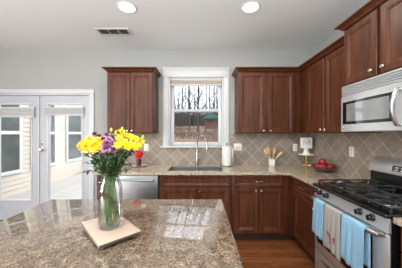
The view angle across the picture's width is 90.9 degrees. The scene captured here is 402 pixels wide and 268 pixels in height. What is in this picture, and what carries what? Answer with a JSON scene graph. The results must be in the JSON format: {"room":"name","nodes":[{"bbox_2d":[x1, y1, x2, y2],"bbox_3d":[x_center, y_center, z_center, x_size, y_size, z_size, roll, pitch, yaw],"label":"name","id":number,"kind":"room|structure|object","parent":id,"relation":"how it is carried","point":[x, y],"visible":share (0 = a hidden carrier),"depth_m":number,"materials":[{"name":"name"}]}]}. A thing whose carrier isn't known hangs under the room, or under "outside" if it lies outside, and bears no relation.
{"room":"kitchen","nodes":[
{"label":"kitchen","id":0,"kind":"room"},
{"bbox_2d":[111,167,134,201],"bbox_3d":[-0.381,0.289,0.934,0.149,0.287,0.064,0,0,23],"label":"greenery sprig","id":1,"kind":"object","parent":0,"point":[125,169],"visible":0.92,"depth_m":0.92,"materials":[{"name":"green plant"}]},
{"bbox_2d":[0,50,309,198],"bbox_3d":[-1.431,0.030,3.230,6.657,2.740,0.160,0,0,0],"label":"wall","id":2,"kind":"structure","parent":0,"point":[19,69],"depth_m":3.15,"materials":[{"name":"grey paint"}]},
{"bbox_2d":[0,107,34,116],"bbox_3d":[-2.962,-0.347,3.157,0.615,0.165,0.020,0,0,0],"label":"window blind","id":3,"kind":"object","parent":2,"relation":"attached to","point":[4,111],"visible":1,"depth_m":3.15,"materials":[{"name":"grey fabric"}]},
{"bbox_2d":[0,95,39,219],"bbox_3d":[-2.997,0.381,3.197,0.822,1.994,0.074,0,0,0],"label":"door","id":4,"kind":"structure","parent":2,"relation":"in","point":[9,208],"depth_m":3.18,"materials":[{"name":"white paint"}]},
{"bbox_2d":[0,89,93,198],"bbox_3d":[-2.598,0.345,3.215,1.805,2.110,0.170,0,0,0],"label":"trim","id":5,"kind":"structure","parent":2,"relation":"attached to","point":[3,92],"depth_m":3.13,"materials":[{"name":"white paint"}]},
{"bbox_2d":[38,96,88,203],"bbox_3d":[-2.192,0.381,3.173,0.811,1.994,0.122,0,0,0],"label":"door","id":6,"kind":"structure","parent":2,"relation":"in","point":[45,101],"depth_m":3.18,"materials":[{"name":"white paint"}]},
{"bbox_2d":[44,107,83,115],"bbox_3d":[-2.185,-0.360,3.157,0.630,0.140,0.020,0,0,0],"label":"window blind","id":7,"kind":"object","parent":2,"relation":"attached to","point":[48,111],"visible":1,"depth_m":3.15,"materials":[{"name":"grey fabric"}]},
{"bbox_2d":[101,67,160,132],"bbox_3d":[-1.012,-0.476,2.959,0.767,0.928,0.378,0,0,0],"label":"upper cabinet","id":8,"kind":"object","parent":2,"relation":"attached to","point":[132,92],"visible":0.94,"depth_m":2.83,"materials":[{"name":"brown wood"}]},
{"bbox_2d":[160,67,229,147],"bbox_3d":[-0.084,-0.417,3.195,1.117,1.265,0.210,0,0,0],"label":"window","id":9,"kind":"structure","parent":2,"relation":"in","point":[169,109],"depth_m":3.13,"materials":[{"name":"white paint"}]},
{"bbox_2d":[170,79,221,85],"bbox_3d":[-0.079,-0.825,3.178,0.819,0.106,0.040,0,0,0],"label":"window blind","id":10,"kind":"object","parent":9,"relation":"attached to","point":[174,82],"visible":1,"depth_m":3.16,"materials":[{"name":"beige fabric"}]},
{"bbox_2d":[115,133,309,164],"bbox_3d":[0.184,0.238,3.146,3.088,0.496,0.008,0,0,0],"label":"backsplash","id":11,"kind":"structure","parent":2,"relation":"attached to","point":[253,144],"depth_m":3.14,"materials":[{"name":"tile"}]},
{"bbox_2d":[144,144,148,150],"bbox_3d":[-0.868,0.215,3.138,0.072,0.116,0.008,0,0,0],"label":"wall outlet","id":12,"kind":"object","parent":11,"relation":"attached to","point":[146,146],"visible":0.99,"depth_m":3.14,"materials":[{"name":"white plastic"}]},
{"bbox_2d":[234,143,241,150],"bbox_3d":[0.584,0.208,3.137,0.124,0.116,0.008,0,0,0],"label":"light switch","id":13,"kind":"object","parent":11,"relation":"attached to","point":[237,146],"visible":1,"depth_m":3.14,"materials":[{"name":"white plastic"}]},
{"bbox_2d":[231,67,300,132],"bbox_3d":[1.107,-0.476,2.959,1.249,0.928,0.378,0,0,0],"label":"upper cabinet","id":14,"kind":"object","parent":2,"relation":"attached to","point":[267,99],"visible":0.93,"depth_m":2.83,"materials":[{"name":"brown wood"}]},
{"bbox_2d":[0,0,369,49],"bbox_3d":[-1.431,-1.490,-0.325,6.657,0.300,7.270,0,0,0],"label":"ceiling","id":15,"kind":"structure","parent":0,"point":[24,24],"depth_m":2.42,"materials":[{"name":"paint"}]},
{"bbox_2d":[94,28,132,34],"bbox_3d":[-1.135,-1.335,2.585,0.430,0.010,0.170,0,0,0],"label":"ceiling vent","id":16,"kind":"object","parent":15,"relation":"in","point":[102,31],"visible":1,"depth_m":2.58,"materials":[{"name":"white metal"}]},
{"bbox_2d":[117,1,136,12],"bbox_3d":[-0.780,-1.335,2.090,0.194,0.008,0.194,0,0,0],"label":"recessed light","id":17,"kind":"object","parent":15,"relation":"in","point":[125,6],"visible":1,"depth_m":2.08,"materials":[{"name":"white paint"}]},
{"bbox_2d":[241,1,259,12],"bbox_3d":[0.525,-1.335,2.090,0.194,0.008,0.194,0,0,0],"label":"recessed light","id":18,"kind":"object","parent":15,"relation":"in","point":[251,6],"visible":1,"depth_m":2.08,"materials":[{"name":"white paint"}]},
{"bbox_2d":[235,240,314,267],"bbox_3d":[-1.431,1.460,-0.325,6.657,0.120,7.270,0,0,0],"label":"floor","id":19,"kind":"structure","parent":0,"point":[253,253],"depth_m":2.30,"materials":[{"name":"brown wood"}]},
{"bbox_2d":[97,175,105,198],"bbox_3d":[-1.252,0.961,2.827,0.185,0.878,0.641,0,0,0],"label":"base cabinet","id":20,"kind":"object","parent":19,"relation":"on","point":[99,177],"visible":0.16,"depth_m":2.54,"materials":[{"name":"brown wood"}]},
{"bbox_2d":[113,175,158,198],"bbox_3d":[-0.852,0.963,2.812,0.604,0.873,0.655,0,0,0],"label":"dishwasher","id":21,"kind":"object","parent":19,"relation":"on","point":[134,186],"visible":0.37,"depth_m":2.54,"materials":[{"name":"silver metal"}]},
{"bbox_2d":[159,175,230,225],"bbox_3d":[-0.074,0.961,2.829,0.937,0.878,0.637,0,0,0],"label":"base cabinet","id":22,"kind":"object","parent":19,"relation":"on","point":[170,186],"visible":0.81,"depth_m":2.55,"materials":[{"name":"brown wood"}]},
{"bbox_2d":[92,165,368,186],"bbox_3d":[0.177,0.503,2.550,3.104,0.034,1.184,0,0,0],"label":"countertop","id":23,"kind":"structure","parent":22,"relation":"on","point":[307,174],"depth_m":2.50,"materials":[{"name":"stone"}]},
{"bbox_2d":[168,166,222,170],"bbox_3d":[-0.075,0.587,2.815,0.744,0.194,0.384,0,0,0],"label":"sink","id":24,"kind":"object","parent":23,"relation":"in","point":[172,168],"visible":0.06,"depth_m":3.00,"materials":[{"name":"silver metal"}]},
{"bbox_2d":[168,166,196,170],"bbox_3d":[-0.257,0.587,2.815,0.381,0.194,0.384,0,0,0],"label":"basin","id":25,"kind":"object","parent":24,"relation":"in","point":[173,168],"depth_m":3.00,"materials":[{"name":"silver metal"}]},
{"bbox_2d":[196,166,222,170],"bbox_3d":[0.117,0.587,2.815,0.359,0.194,0.384,0,0,0],"label":"basin","id":26,"kind":"object","parent":24,"relation":"in","point":[198,168],"depth_m":3.00,"materials":[{"name":"silver metal"}]},
{"bbox_2d":[196,135,207,165],"bbox_3d":[0.033,0.253,2.986,0.102,0.465,0.309,0,0,-36],"label":"faucet","id":27,"kind":"object","parent":23,"relation":"on","point":[197,157],"visible":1,"depth_m":3.06,"materials":[{"name":"silver metal"}]},
{"bbox_2d":[268,159,274,165],"bbox_3d":[1.085,0.436,3.050,0.080,0.098,0.080,0,0,0],"label":"utensil crock","id":28,"kind":"object","parent":23,"relation":"on","point":[271,162],"visible":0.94,"depth_m":3.01,"materials":[{"name":"white ceramic"}]},
{"bbox_2d":[297,153,314,166],"bbox_3d":[1.585,0.391,2.985,0.236,0.186,0.236,0,0,0],"label":"cake stand","id":29,"kind":"object","parent":23,"relation":"on","point":[310,154],"visible":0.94,"depth_m":2.95,"materials":[{"name":"gold metal"}]},
{"bbox_2d":[300,137,311,153],"bbox_3d":[1.585,0.178,2.985,0.160,0.250,0.112,0,0,15],"label":"block","id":30,"kind":"object","parent":29,"relation":"on","point":[305,142],"visible":0.91,"depth_m":2.97,"materials":[{"name":"white ceramic"}]},
{"bbox_2d":[311,164,336,172],"bbox_3d":[1.565,0.440,2.530,0.279,0.086,0.279,0,0,0],"label":"fruit basket","id":31,"kind":"object","parent":23,"relation":"on","point":[319,170],"visible":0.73,"depth_m":2.47,"materials":[{"name":"metal"}]},
{"bbox_2d":[318,164,325,170],"bbox_3d":[1.523,0.413,2.485,0.091,0.094,0.090,0,0,0],"label":"apple","id":32,"kind":"object","parent":31,"relation":"in","point":[324,165],"visible":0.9,"depth_m":2.46,"materials":[{"name":"red food"}]},
{"bbox_2d":[326,164,334,170],"bbox_3d":[1.608,0.409,2.464,0.091,0.097,0.089,0,0,40],"label":"apple","id":33,"kind":"object","parent":31,"relation":"in","point":[329,166],"visible":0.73,"depth_m":2.43,"materials":[{"name":"red food"}]},
{"label":"apple","id":34,"kind":"object","parent":31,"relation":"in","visible":0},
{"bbox_2d":[318,158,325,164],"bbox_3d":[1.550,0.355,2.533,0.090,0.098,0.090,0,0,30],"label":"apple","id":35,"kind":"object","parent":34,"relation":"on","point":[320,161],"visible":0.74,"depth_m":2.50,"materials":[{"name":"red food"}]},
{"bbox_3d":[-0.925,0.475,2.980,0.236,0.021,0.236,0,0,0],"label":"plate","id":36,"kind":"object","parent":23,"relation":"on","visible":0},
{"bbox_2d":[136,159,140,165],"bbox_3d":[-0.935,0.428,2.980,0.074,0.104,0.074,0,0,0],"label":"flower pot","id":37,"kind":"object","parent":36,"relation":"on","point":[138,161],"visible":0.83,"depth_m":2.95,"materials":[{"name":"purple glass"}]},
{"bbox_2d":[135,150,142,158],"bbox_3d":[-0.935,0.354,2.980,0.128,0.219,0.128,0,0,0],"label":"flower","id":38,"kind":"object","parent":37,"relation":"in","point":[139,154],"visible":0.93,"depth_m":2.95,"materials":[{"name":"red plant"}]},
{"bbox_2d":[231,175,289,239],"bbox_3d":[0.772,0.961,2.827,0.752,0.878,0.641,0,0,0],"label":"base cabinet","id":39,"kind":"object","parent":19,"relation":"on","point":[260,204],"visible":0.9,"depth_m":2.55,"materials":[{"name":"brown wood"}]},
{"bbox_2d":[288,176,295,239],"bbox_3d":[1.443,0.961,2.846,0.582,0.876,0.598,0,0,0],"label":"base cabinet","id":40,"kind":"object","parent":19,"relation":"on","point":[290,237],"visible":0.14,"depth_m":2.55,"materials":[{"name":"brown wood"}]},
{"bbox_2d":[292,177,315,263],"bbox_3d":[1.426,0.961,2.248,0.618,0.878,0.575,0,0,0],"label":"base cabinet","id":41,"kind":"object","parent":19,"relation":"on","point":[302,204],"visible":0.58,"depth_m":2.24,"materials":[{"name":"brown wood"}]},
{"bbox_2d":[310,156,401,267],"bbox_3d":[1.388,0.806,1.558,0.678,1.186,0.775,0,0,0],"label":"range","id":42,"kind":"object","parent":19,"relation":"on","point":[375,203],"visible":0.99,"depth_m":1.49,"materials":[{"name":"silver metal"}]},
{"bbox_2d":[312,198,326,240],"bbox_3d":[1.056,0.753,1.769,0.060,0.327,0.159,0,0,0],"label":"dish towel","id":43,"kind":"object","parent":42,"relation":"hanging from","point":[318,205],"visible":0.8,"depth_m":1.75,"materials":[{"name":"blue fabric"}]},
{"bbox_2d":[323,204,342,261],"bbox_3d":[1.057,0.771,1.583,0.060,0.363,0.210,0,0,0],"label":"dish towel","id":44,"kind":"object","parent":42,"relation":"hanging from","point":[332,216],"visible":0.94,"depth_m":1.56,"materials":[{"name":"beige fabric"}]},
{"bbox_2d":[339,213,370,267],"bbox_3d":[1.056,0.756,1.375,0.059,0.332,0.215,0,0,0],"label":"dish towel","id":45,"kind":"object","parent":42,"relation":"hanging from","point":[355,242],"visible":1,"depth_m":1.34,"materials":[{"name":"blue fabric"}]},
{"bbox_2d":[313,179,401,218],"bbox_3d":[1.404,0.469,1.558,0.622,0.072,0.775,0,0,0],"label":"cooktop","id":46,"kind":"object","parent":42,"relation":"in","point":[382,198],"depth_m":1.55,"materials":[{"name":"black metal"}]},
{"bbox_2d":[401,227,401,267],"bbox_3d":[1.426,0.961,0.855,0.618,0.878,0.600,0,0,0],"label":"base cabinet","id":47,"kind":"object","parent":19,"relation":"on","point":[401,227],"visible":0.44,"depth_m":1.14,"materials":[{"name":"brown wood"}]},
{"bbox_2d":[393,217,401,226],"bbox_3d":[1.424,0.503,0.854,0.608,0.034,0.608,0,0,0],"label":"countertop","id":48,"kind":"structure","parent":47,"relation":"on","point":[396,220],"depth_m":1.13,"materials":[{"name":"stone"}]},
{"bbox_3d":[-0.480,0.960,0.935,1.160,0.878,0.969,0,0,0],"label":"cabinet","id":49,"kind":"object","parent":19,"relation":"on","visible":0},
{"bbox_2d":[0,199,243,267],"bbox_3d":[-0.480,0.503,0.950,1.275,0.035,1.060,0,0,0],"label":"countertop","id":50,"kind":"structure","parent":49,"relation":"on","point":[175,233],"depth_m":0.93,"materials":[{"name":"stone"}]},
{"bbox_2d":[81,214,140,249],"bbox_3d":[-0.449,0.469,0.975,0.188,0.033,0.294,0,0,-43],"label":"marble tray","id":51,"kind":"object","parent":50,"relation":"on","point":[101,239],"visible":0.8,"depth_m":0.91,"materials":[{"name":"beige stone"}]},
{"bbox_2d":[98,172,122,230],"bbox_3d":[-0.444,0.319,0.972,0.112,0.266,0.112,0,0,0],"label":"glass vase","id":52,"kind":"object","parent":51,"relation":"on","point":[119,218],"visible":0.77,"depth_m":0.95,"materials":[{"name":"glass"}]},
{"bbox_2d":[75,169,109,211],"bbox_3d":[-0.516,0.302,0.947,0.161,0.261,0.086,0,0,0],"label":"greenery sprig","id":53,"kind":"object","parent":52,"relation":"in","point":[84,171],"visible":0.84,"depth_m":0.95,"materials":[{"name":"green plant"}]},
{"bbox_2d":[83,136,105,218],"bbox_3d":[-0.505,0.220,0.979,0.134,0.432,0.088,0,0,-44],"label":"chrysanthemum","id":54,"kind":"object","parent":52,"relation":"in","point":[87,137],"visible":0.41,"depth_m":0.96,"materials":[{"name":"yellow plant"}]},
{"bbox_2d":[80,153,110,175],"bbox_3d":[-0.497,0.260,0.939,0.155,0.344,0.099,0,0,0],"label":"greenery sprig","id":55,"kind":"object","parent":52,"relation":"in","point":[86,155],"visible":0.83,"depth_m":0.93,"materials":[{"name":"green plant"}]},
{"bbox_2d":[77,141,114,211],"bbox_3d":[-0.506,0.231,0.948,0.178,0.411,0.095,0,0,-7],"label":"chrysanthemum","id":56,"kind":"object","parent":52,"relation":"in","point":[80,142],"visible":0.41,"depth_m":0.94,"materials":[{"name":"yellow plant"}]},
{"bbox_2d":[84,160,109,209],"bbox_3d":[-0.482,0.276,0.917,0.121,0.312,0.071,0,0,-27],"label":"greenery sprig","id":57,"kind":"object","parent":52,"relation":"in","point":[91,161],"visible":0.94,"depth_m":0.92,"materials":[{"name":"green plant"}]},
{"bbox_2d":[87,139,108,220],"bbox_3d":[-0.467,0.229,0.930,0.090,0.414,0.128,0,0,10],"label":"chrysanthemum","id":58,"kind":"object","parent":52,"relation":"in","point":[94,145],"visible":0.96,"depth_m":0.89,"materials":[{"name":"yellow plant"}]},
{"bbox_2d":[81,139,115,218],"bbox_3d":[-0.479,0.230,0.928,0.152,0.413,0.078,0,0,0],"label":"chrysanthemum","id":59,"kind":"object","parent":52,"relation":"in","point":[84,143],"visible":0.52,"depth_m":0.91,"materials":[{"name":"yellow plant"}]},
{"bbox_2d":[91,136,110,217],"bbox_3d":[-0.471,0.224,0.947,0.084,0.425,0.109,0,0,33],"label":"chrysanthemum","id":60,"kind":"object","parent":52,"relation":"in","point":[97,137],"visible":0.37,"depth_m":0.94,"materials":[{"name":"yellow plant"}]},
{"bbox_2d":[95,136,110,211],"bbox_3d":[-0.468,0.223,0.951,0.082,0.427,0.109,0,0,0],"label":"daisy","id":61,"kind":"object","parent":52,"relation":"in","point":[103,138],"visible":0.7,"depth_m":0.95,"materials":[{"name":"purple plant"}]},
{"bbox_2d":[100,146,114,212],"bbox_3d":[-0.434,0.243,0.939,0.072,0.387,0.113,0,0,-16],"label":"daisy","id":62,"kind":"object","parent":52,"relation":"in","point":[105,149],"visible":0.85,"depth_m":0.90,"materials":[{"name":"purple plant"}]},
{"bbox_2d":[101,139,116,208],"bbox_3d":[-0.419,0.230,0.928,0.092,0.413,0.124,0,0,40],"label":"daisy","id":63,"kind":"object","parent":52,"relation":"in","point":[106,143],"visible":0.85,"depth_m":0.90,"materials":[{"name":"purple plant"}]},
{"bbox_2d":[102,149,116,221],"bbox_3d":[-0.428,0.248,0.904,0.078,0.368,0.126,0,0,-42],"label":"greenery sprig","id":64,"kind":"object","parent":52,"relation":"in","point":[108,160],"visible":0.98,"depth_m":0.89,"materials":[{"name":"green plant"}]},
{"bbox_2d":[104,137,116,220],"bbox_3d":[-0.438,0.225,0.950,0.088,0.422,0.072,0,0,24],"label":"daisy","id":65,"kind":"object","parent":52,"relation":"in","point":[108,138],"visible":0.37,"depth_m":0.93,"materials":[{"name":"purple plant"}]},
{"bbox_2d":[103,128,119,219],"bbox_3d":[-0.433,0.202,0.956,0.101,0.468,0.062,0,0,-8],"label":"bud","id":66,"kind":"object","parent":52,"relation":"in","point":[110,128],"visible":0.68,"depth_m":0.96,"materials":[{"name":"green plant"}]},
{"bbox_2d":[108,145,119,223],"bbox_3d":[-0.405,0.244,0.928,0.092,0.385,0.098,0,0,-44],"label":"daisy","id":67,"kind":"object","parent":52,"relation":"in","point":[115,149],"visible":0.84,"depth_m":0.91,"materials":[{"name":"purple plant"}]},
{"bbox_2d":[111,130,116,220],"bbox_3d":[-0.431,0.209,0.960,0.090,0.455,0.080,0,0,22],"label":"bud","id":68,"kind":"object","parent":52,"relation":"in","point":[115,130],"visible":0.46,"depth_m":0.95,"materials":[{"name":"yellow plant"}]},
{"bbox_2d":[104,138,127,214],"bbox_3d":[-0.392,0.227,0.930,0.164,0.419,0.101,0,0,20],"label":"lily","id":69,"kind":"object","parent":52,"relation":"in","point":[123,141],"visible":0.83,"depth_m":0.91,"materials":[{"name":"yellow plant"}]},
{"bbox_2d":[107,134,124,212],"bbox_3d":[-0.395,0.218,0.945,0.083,0.436,0.094,0,0,11],"label":"lily","id":70,"kind":"object","parent":52,"relation":"in","point":[118,137],"visible":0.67,"depth_m":0.93,"materials":[{"name":"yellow plant"}]},
{"bbox_2d":[108,141,126,223],"bbox_3d":[-0.389,0.234,0.925,0.094,0.403,0.108,0,0,-16],"label":"lily","id":71,"kind":"object","parent":52,"relation":"in","point":[117,145],"visible":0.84,"depth_m":0.92,"materials":[{"name":"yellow plant"}]},
{"bbox_2d":[106,129,128,225],"bbox_3d":[-0.411,0.204,0.984,0.118,0.464,0.081,0,0,-14],"label":"lily","id":72,"kind":"object","parent":52,"relation":"in","point":[119,130],"visible":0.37,"depth_m":0.99,"materials":[{"name":"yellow plant"}]},
{"bbox_2d":[104,133,134,216],"bbox_3d":[-0.390,0.215,0.944,0.151,0.442,0.072,0,0,24],"label":"lily","id":73,"kind":"object","parent":52,"relation":"in","point":[129,134],"visible":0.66,"depth_m":0.94,"materials":[{"name":"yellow plant"}]},
{"bbox_2d":[111,127,129,206],"bbox_3d":[-0.394,0.200,0.946,0.116,0.472,0.071,0,0,28],"label":"bud","id":74,"kind":"object","parent":52,"relation":"in","point":[122,128],"visible":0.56,"depth_m":0.96,"materials":[{"name":"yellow plant"}]},
{"bbox_2d":[106,140,135,222],"bbox_3d":[-0.363,0.231,0.926,0.165,0.411,0.095,0,0,43],"label":"lily","id":75,"kind":"object","parent":52,"relation":"in","point":[130,141],"visible":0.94,"depth_m":0.92,"materials":[{"name":"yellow plant"}]},
{"bbox_2d":[114,132,129,215],"bbox_3d":[-0.405,0.212,0.964,0.117,0.449,0.096,0,0,0],"label":"lily","id":76,"kind":"object","parent":52,"relation":"in","point":[123,133],"visible":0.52,"depth_m":0.96,"materials":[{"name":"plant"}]},
{"bbox_2d":[105,135,139,221],"bbox_3d":[-0.373,0.221,0.954,0.155,0.431,0.087,0,0,16],"label":"lily","id":77,"kind":"object","parent":52,"relation":"in","point":[136,139],"visible":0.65,"depth_m":0.95,"materials":[{"name":"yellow plant"}]},
{"bbox_2d":[108,144,137,205],"bbox_3d":[-0.385,0.238,0.925,0.213,0.398,0.074,0,0,22],"label":"lily","id":78,"kind":"object","parent":52,"relation":"in","point":[133,148],"visible":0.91,"depth_m":0.91,"materials":[{"name":"green plant"}]},
{"bbox_2d":[114,141,132,220],"bbox_3d":[-0.364,0.234,0.915,0.153,0.405,0.062,0,0,44],"label":"lily","id":79,"kind":"object","parent":52,"relation":"in","point":[125,144],"visible":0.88,"depth_m":0.89,"materials":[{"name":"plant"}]},
{"bbox_2d":[105,141,141,216],"bbox_3d":[-0.377,0.235,0.942,0.199,0.402,0.095,0,0,0],"label":"lily","id":80,"kind":"object","parent":52,"relation":"in","point":[138,144],"visible":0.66,"depth_m":0.93,"materials":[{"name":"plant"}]},
{"bbox_2d":[108,135,143,225],"bbox_3d":[-0.357,0.221,0.942,0.166,0.431,0.067,0,0,13],"label":"bud","id":81,"kind":"object","parent":52,"relation":"in","point":[142,135],"visible":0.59,"depth_m":0.94,"materials":[{"name":"green plant"}]},
{"bbox_2d":[108,138,144,218],"bbox_3d":[-0.370,0.227,0.965,0.194,0.419,0.107,0,0,0],"label":"lily","id":82,"kind":"object","parent":52,"relation":"in","point":[141,141],"visible":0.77,"depth_m":0.97,"materials":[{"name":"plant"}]},
{"bbox_2d":[310,30,344,173],"bbox_3d":[1.817,0.030,-0.325,0.160,2.740,6.950,0,0,0],"label":"wall","id":83,"kind":"structure","parent":0,"point":[336,34],"depth_m":2.74,"materials":[{"name":"grey paint"}]},
{"bbox_2d":[298,36,381,132],"bbox_3d":[1.546,-0.476,2.353,0.378,0.928,0.925,0,0,0],"label":"upper cabinet","id":84,"kind":"object","parent":83,"relation":"attached to","point":[322,75],"visible":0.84,"depth_m":2.27,"materials":[{"name":"brown wood"}]},
{"bbox_2d":[310,132,401,178],"bbox_3d":[1.733,0.228,1.724,0.008,0.516,2.849,0,0,0],"label":"backsplash","id":85,"kind":"structure","parent":83,"relation":"attached to","point":[331,147],"depth_m":2.22,"materials":[{"name":"tile"}]},
{"bbox_2d":[349,146,353,156],"bbox_3d":[1.724,0.203,2.270,0.008,0.116,0.072,0,0,0],"label":"wall outlet","id":86,"kind":"object","parent":85,"relation":"attached to","point":[351,149],"visible":1,"depth_m":2.27,"materials":[{"name":"white plastic"}]},
{"bbox_2d":[334,0,401,85],"bbox_3d":[1.519,-0.741,1.504,0.434,0.578,0.865,0,0,0],"label":"upper cabinet","id":87,"kind":"object","parent":83,"relation":"attached to","point":[373,33],"visible":0.98,"depth_m":1.56,"materials":[{"name":"brown wood"}]},
{"bbox_2d":[341,68,401,131],"bbox_3d":[1.493,-0.233,1.504,0.467,0.426,0.765,0,0,0],"label":"microwave","id":88,"kind":"object","parent":83,"relation":"attached to","point":[374,104],"visible":1,"depth_m":1.52,"materials":[{"name":"silver metal"}]},
{"bbox_3d":[0.392,0.311,3.000,0.160,0.348,0.160,0,0,0],"label":"paper towel holder","id":89,"kind":"object","parent":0,"visible":0},
{"bbox_2d":[222,146,232,165],"bbox_3d":[0.392,0.330,3.000,0.149,0.288,0.149,0,0,-25],"label":"paper towel roll","id":90,"kind":"object","parent":89,"relation":"on","point":[227,151],"visible":1,"depth_m":2.94,"materials":[{"name":"white paper"}]},
{"label":"outside","id":91,"kind":"structure","parent":0,"visible":0},
{"bbox_2d":[174,126,217,141],"bbox_3d":[15.800,-0.795,37.600,91.000,4.990,64.800,0,0,0],"label":"ground","id":92,"kind":"structure","parent":91,"point":[176,139],"depth_m":14.30,"materials":[{"name":"brown soil"}]},
{"bbox_2d":[2,173,81,198],"bbox_3d":[-2.800,1.540,7.155,3.600,0.220,7.689,0,0,0],"label":"deck","id":93,"kind":"object","parent":92,"relation":"on","point":[70,187],"visible":0.15,"depth_m":5.01,"materials":[{"name":"white wood"}]},
{"bbox_2d":[1,105,81,198],"bbox_3d":[-4.558,-0.270,6.590,0.365,3.401,5.220,0,0,0],"label":"house wing","id":94,"kind":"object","parent":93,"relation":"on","point":[66,131],"visible":0.48,"depth_m":5.05,"materials":[{"name":"beige"}]},
{"bbox_2d":[174,87,178,129],"bbox_3d":[-2.937,-5.966,21.921,2.710,12.693,2.185,0,0,22],"label":"bare tree","id":95,"kind":"object","parent":92,"relation":"on","point":[176,87],"visible":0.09,"depth_m":21.90,"materials":[{"name":"grey plant"}]},
{"bbox_2d":[175,86,181,126],"bbox_3d":[-3.714,-6.961,34.517,2.467,12.693,2.334,0,0,1],"label":"bare tree","id":96,"kind":"object","parent":92,"relation":"on","point":[179,86],"visible":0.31,"depth_m":34.53,"materials":[{"name":"grey plant"}]},
{"bbox_2d":[176,86,187,130],"bbox_3d":[-2.264,-6.124,24.135,2.334,12.693,2.467,0,0,-15],"label":"bare tree","id":97,"kind":"object","parent":92,"relation":"on","point":[182,98],"visible":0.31,"depth_m":23.99,"materials":[{"name":"grey plant"}]},
{"bbox_2d":[174,126,199,135],"bbox_3d":[-1.325,-0.018,14.050,2.550,1.100,0.160,0,0,0],"label":"rail fence","id":98,"kind":"object","parent":92,"relation":"on","point":[177,128],"visible":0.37,"depth_m":13.97,"materials":[{"name":"brown wood"}]},
{"bbox_2d":[181,86,196,130],"bbox_3d":[-1.343,-5.658,22.977,2.178,11.793,2.166,0,0,9],"label":"bare tree","id":99,"kind":"object","parent":92,"relation":"on","point":[188,98],"visible":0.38,"depth_m":22.89,"materials":[{"name":"grey plant"}]},
{"bbox_2d":[190,87,196,124],"bbox_3d":[-1.266,-6.928,37.712,2.182,12.693,2.703,0,0,13],"label":"bare tree","id":100,"kind":"object","parent":92,"relation":"on","point":[196,87],"visible":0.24,"depth_m":37.70,"materials":[{"name":"grey plant"}]},
{"bbox_2d":[175,107,212,126],"bbox_3d":[-0.002,-4.862,56.013,33.944,6.142,12.073,0,0,0],"label":"thicket","id":101,"kind":"object","parent":92,"relation":"on","point":[186,114],"visible":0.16,"depth_m":50.88,"materials":[{"name":"grey plant"}]},
{"bbox_2d":[174,124,217,141],"bbox_3d":[0.133,-0.259,14.679,8.528,1.565,7.962,0,0,0],"label":"brushwood","id":102,"kind":"object","parent":92,"relation":"on","point":[179,130],"visible":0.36,"depth_m":12.72,"materials":[{"name":"brown plant"}]},
{"bbox_2d":[190,86,208,131],"bbox_3d":[-0.308,-5.457,20.018,2.178,11.793,2.166,0,0,30],"label":"bare tree","id":103,"kind":"object","parent":92,"relation":"on","point":[199,94],"visible":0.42,"depth_m":19.93,"materials":[{"name":"grey plant"}]},
{"bbox_2d":[199,86,205,128],"bbox_3d":[0.243,-4.852,26.136,1.323,9.508,2.130,0,0,29],"label":"bare tree","id":104,"kind":"object","parent":92,"relation":"on","point":[201,86],"visible":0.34,"depth_m":25.98,"materials":[{"name":"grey plant"}]},
{"bbox_2d":[203,86,214,122],"bbox_3d":[1.092,-6.438,26.912,2.334,12.693,2.467,0,0,9],"label":"bare tree","id":105,"kind":"object","parent":92,"relation":"on","point":[209,94],"visible":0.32,"depth_m":26.97,"materials":[{"name":"grey plant"}]},
{"bbox_2d":[203,112,217,132],"bbox_3d":[0.912,-0.927,19.000,1.480,2.220,1.400,0,0,0],"label":"playhouse","id":106,"kind":"object","parent":92,"relation":"on","point":[210,116],"visible":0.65,"depth_m":18.44,"materials":[{"name":"brown wood"}]},
{"bbox_2d":[207,86,216,122],"bbox_3d":[1.912,-6.021,30.015,2.178,11.793,2.166,0,0,40],"label":"bare tree","id":107,"kind":"object","parent":92,"relation":"on","point":[214,101],"visible":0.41,"depth_m":29.92,"materials":[{"name":"grey plant"}]},
{"bbox_2d":[211,86,217,128],"bbox_3d":[1.976,-6.315,24.929,2.334,12.693,2.467,0,0,16],"label":"bare tree","id":108,"kind":"object","parent":92,"relation":"on","point":[216,86],"visible":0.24,"depth_m":24.99,"materials":[{"name":"grey plant"}]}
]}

